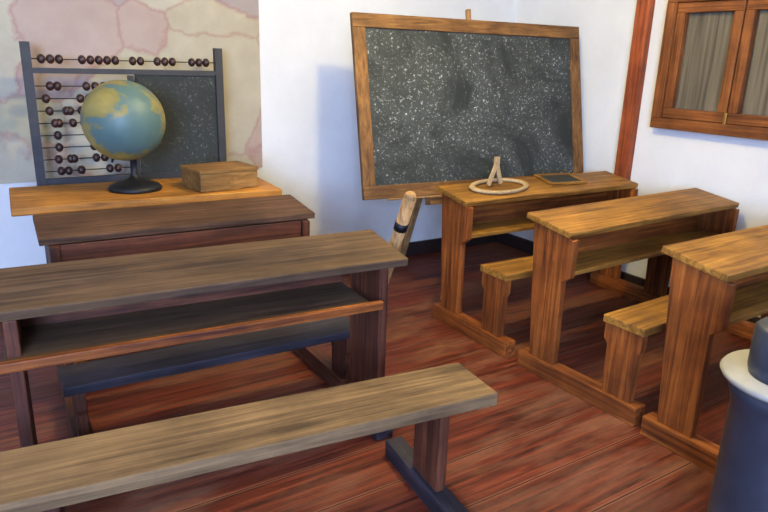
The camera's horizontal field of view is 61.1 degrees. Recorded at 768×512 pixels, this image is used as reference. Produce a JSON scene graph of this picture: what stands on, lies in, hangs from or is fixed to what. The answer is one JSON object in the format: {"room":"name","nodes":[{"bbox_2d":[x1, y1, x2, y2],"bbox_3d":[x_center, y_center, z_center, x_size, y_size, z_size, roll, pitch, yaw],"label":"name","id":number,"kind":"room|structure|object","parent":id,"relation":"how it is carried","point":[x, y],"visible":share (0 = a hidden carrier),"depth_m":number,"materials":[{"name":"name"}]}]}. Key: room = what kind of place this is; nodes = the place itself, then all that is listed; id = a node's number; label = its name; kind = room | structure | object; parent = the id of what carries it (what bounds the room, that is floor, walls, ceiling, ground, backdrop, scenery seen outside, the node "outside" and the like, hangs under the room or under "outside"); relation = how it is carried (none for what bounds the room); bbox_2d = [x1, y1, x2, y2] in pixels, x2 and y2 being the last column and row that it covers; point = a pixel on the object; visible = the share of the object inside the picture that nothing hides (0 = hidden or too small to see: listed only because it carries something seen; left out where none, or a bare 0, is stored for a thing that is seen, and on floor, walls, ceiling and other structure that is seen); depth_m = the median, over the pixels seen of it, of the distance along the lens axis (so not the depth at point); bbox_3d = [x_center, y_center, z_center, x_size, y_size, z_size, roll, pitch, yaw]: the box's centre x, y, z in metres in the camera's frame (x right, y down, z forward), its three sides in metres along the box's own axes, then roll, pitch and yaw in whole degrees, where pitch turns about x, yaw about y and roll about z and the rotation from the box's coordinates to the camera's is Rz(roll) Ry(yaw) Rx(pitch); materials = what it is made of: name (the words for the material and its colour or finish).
{"room":"classroom","nodes":[
{"label":"classroom","id":0,"kind":"room"},
{"bbox_2d":[0,0,515,267],"bbox_3d":[-2.010,-1.009,3.736,7.570,2.750,0.200,-9,20,-31],"label":"wall","id":1,"kind":"structure","parent":0,"point":[310,145],"depth_m":4.62,"materials":[{"name":"paint"}]},
{"bbox_2d":[0,0,261,183],"bbox_3d":[-1.914,-1.297,3.575,2.600,1.780,0.008,-9,20,-31],"label":"map","id":2,"kind":"object","parent":1,"relation":"attached to","point":[180,30],"visible":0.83,"depth_m":3.82,"materials":[{"name":"paper"}]},
{"bbox_2d":[405,233,759,322],"bbox_3d":[-0.053,1.219,1.131,7.170,0.110,7.240,-9,20,-31],"label":"baseboard","id":3,"kind":"structure","parent":1,"relation":"attached to","point":[430,245],"depth_m":5.52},
{"bbox_2d":[0,242,750,511],"bbox_3d":[-0.056,1.301,1.155,7.570,0.060,7.640,-9,20,-31],"label":"floor","id":4,"kind":"structure","parent":0,"point":[542,447],"depth_m":2.90,"materials":[{"name":"brown wood"}]},
{"bbox_2d":[19,41,226,263],"bbox_3d":[-1.463,-0.426,3.879,1.090,1.585,0.260,-9,20,-31],"label":"abacus","id":5,"kind":"object","parent":4,"relation":"on","point":[192,105],"visible":0.7,"depth_m":3.85,"materials":[{"name":"wood"}]},
{"bbox_2d":[9,177,281,363],"bbox_3d":[-1.285,0.038,3.643,1.320,0.845,0.540,-8,19,-29],"label":"table","id":6,"kind":"object","parent":4,"relation":"on","point":[49,199],"visible":0.38,"depth_m":3.33,"materials":[{"name":"brown wood"}]},
{"bbox_2d":[80,78,165,193],"bbox_3d":[-1.346,-0.629,3.381,0.410,0.574,0.410,-9,20,-31],"label":"globe","id":7,"kind":"object","parent":6,"relation":"on","point":[123,120],"visible":1,"depth_m":3.23,"materials":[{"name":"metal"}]},
{"bbox_2d":[180,161,258,192],"bbox_3d":[-0.911,-0.444,3.607,0.352,0.115,0.252,-12,22,-39],"label":"wooden box","id":8,"kind":"object","parent":6,"relation":"on","point":[227,175],"visible":1,"depth_m":3.52,"materials":[{"name":"brown wood"}]},
{"bbox_2d":[33,194,349,437],"bbox_3d":[-0.858,0.242,3.045,1.260,0.824,0.851,-8,19,-30],"label":"desk","id":9,"kind":"object","parent":4,"relation":"on","point":[92,234],"visible":0.57,"depth_m":2.93,"materials":[{"name":"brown wood"}]},
{"bbox_2d":[0,229,407,511],"bbox_3d":[-0.693,0.417,2.485,1.630,0.824,0.390,-7,19,-28],"label":"desk","id":10,"kind":"object","parent":4,"relation":"on","point":[52,314],"visible":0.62,"depth_m":2.36,"materials":[{"name":"brown wood"}]},
{"bbox_2d":[0,362,497,511],"bbox_3d":[-0.388,0.724,2.122,1.555,0.465,0.540,-6,19,-25],"label":"bench","id":11,"kind":"object","parent":4,"relation":"on","point":[53,476],"visible":1,"depth_m":1.98,"materials":[{"name":"brown wood"}]},
{"bbox_2d":[388,191,416,283],"bbox_3d":[-0.015,0.160,3.086,0.059,1.028,0.476,-9,20,-31],"label":"leaning stick","id":12,"kind":"object","parent":4,"relation":"on","point":[401,224],"visible":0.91,"depth_m":2.83,"materials":[{"name":"brown wood"}]},
{"bbox_2d":[350,9,583,255],"bbox_3d":[0.517,-0.756,4.670,1.800,1.903,0.964,-7,19,-26],"label":"blackboard","id":13,"kind":"object","parent":4,"relation":"on","point":[438,99],"visible":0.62,"depth_m":4.30,"materials":[{"name":"black stone"}]},
{"bbox_2d":[432,171,671,357],"bbox_3d":[1.130,-0.027,4.126,1.515,0.834,0.722,-8,20,-30],"label":"desk","id":14,"kind":"object","parent":4,"relation":"on","point":[467,214],"visible":0.74,"depth_m":3.96,"materials":[{"name":"brown wood"}]},
{"bbox_2d":[469,157,528,193],"bbox_3d":[0.713,-0.502,3.976,0.465,0.203,0.232,-9,20,-31],"label":"hoop","id":15,"kind":"object","parent":14,"relation":"on","point":[496,168],"visible":1,"depth_m":3.97,"materials":[{"name":"wood"}]},
{"bbox_2d":[534,173,586,184],"bbox_3d":[1.170,-0.512,4.309,0.301,0.047,0.189,-7,19,-26],"label":"writing slate","id":16,"kind":"object","parent":14,"relation":"on","point":[551,178],"visible":1,"depth_m":4.30,"materials":[{"name":"black stone"}]},
{"bbox_2d":[614,0,655,179],"bbox_3d":[1.723,-1.119,4.489,0.060,2.750,0.105,-9,20,-31],"label":"post","id":17,"kind":"object","parent":4,"relation":"on","point":[644,13],"visible":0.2,"depth_m":4.45,"materials":[{"name":"brown wood"}]},
{"bbox_2d":[517,188,767,425],"bbox_3d":[1.551,0.167,3.529,1.535,0.834,0.762,-10,20,-33],"label":"desk","id":18,"kind":"object","parent":4,"relation":"on","point":[570,241],"visible":0.74,"depth_m":3.29,"materials":[{"name":"brown wood"}]},
{"bbox_2d":[640,225,767,473],"bbox_3d":[1.969,0.367,2.876,1.515,0.854,0.782,-9,20,-32],"label":"desk","id":19,"kind":"object","parent":4,"relation":"on","point":[718,282],"visible":0.84,"depth_m":2.66,"materials":[{"name":"brown wood"}]},
{"bbox_2d":[706,317,767,511],"bbox_3d":[1.183,0.613,1.961,0.394,0.865,0.394,-9,20,-31],"label":"stove","id":20,"kind":"object","parent":4,"relation":"on","point":[740,479],"visible":1,"depth_m":1.88,"materials":[{"name":"metal"}]},
{"bbox_2d":[510,0,767,316],"bbox_3d":[3.147,-0.501,2.590,0.200,2.750,7.440,-9,20,-31],"label":"wall","id":21,"kind":"structure","parent":0,"point":[735,169],"depth_m":4.51,"materials":[{"name":"paint"}]},
{"bbox_2d":[650,0,767,140],"bbox_3d":[2.100,-1.145,3.855,0.078,0.850,1.020,-9,20,-31],"label":"window","id":22,"kind":"structure","parent":21,"relation":"in","point":[721,34],"depth_m":3.99,"materials":[{"name":"brown wood"}]}
]}

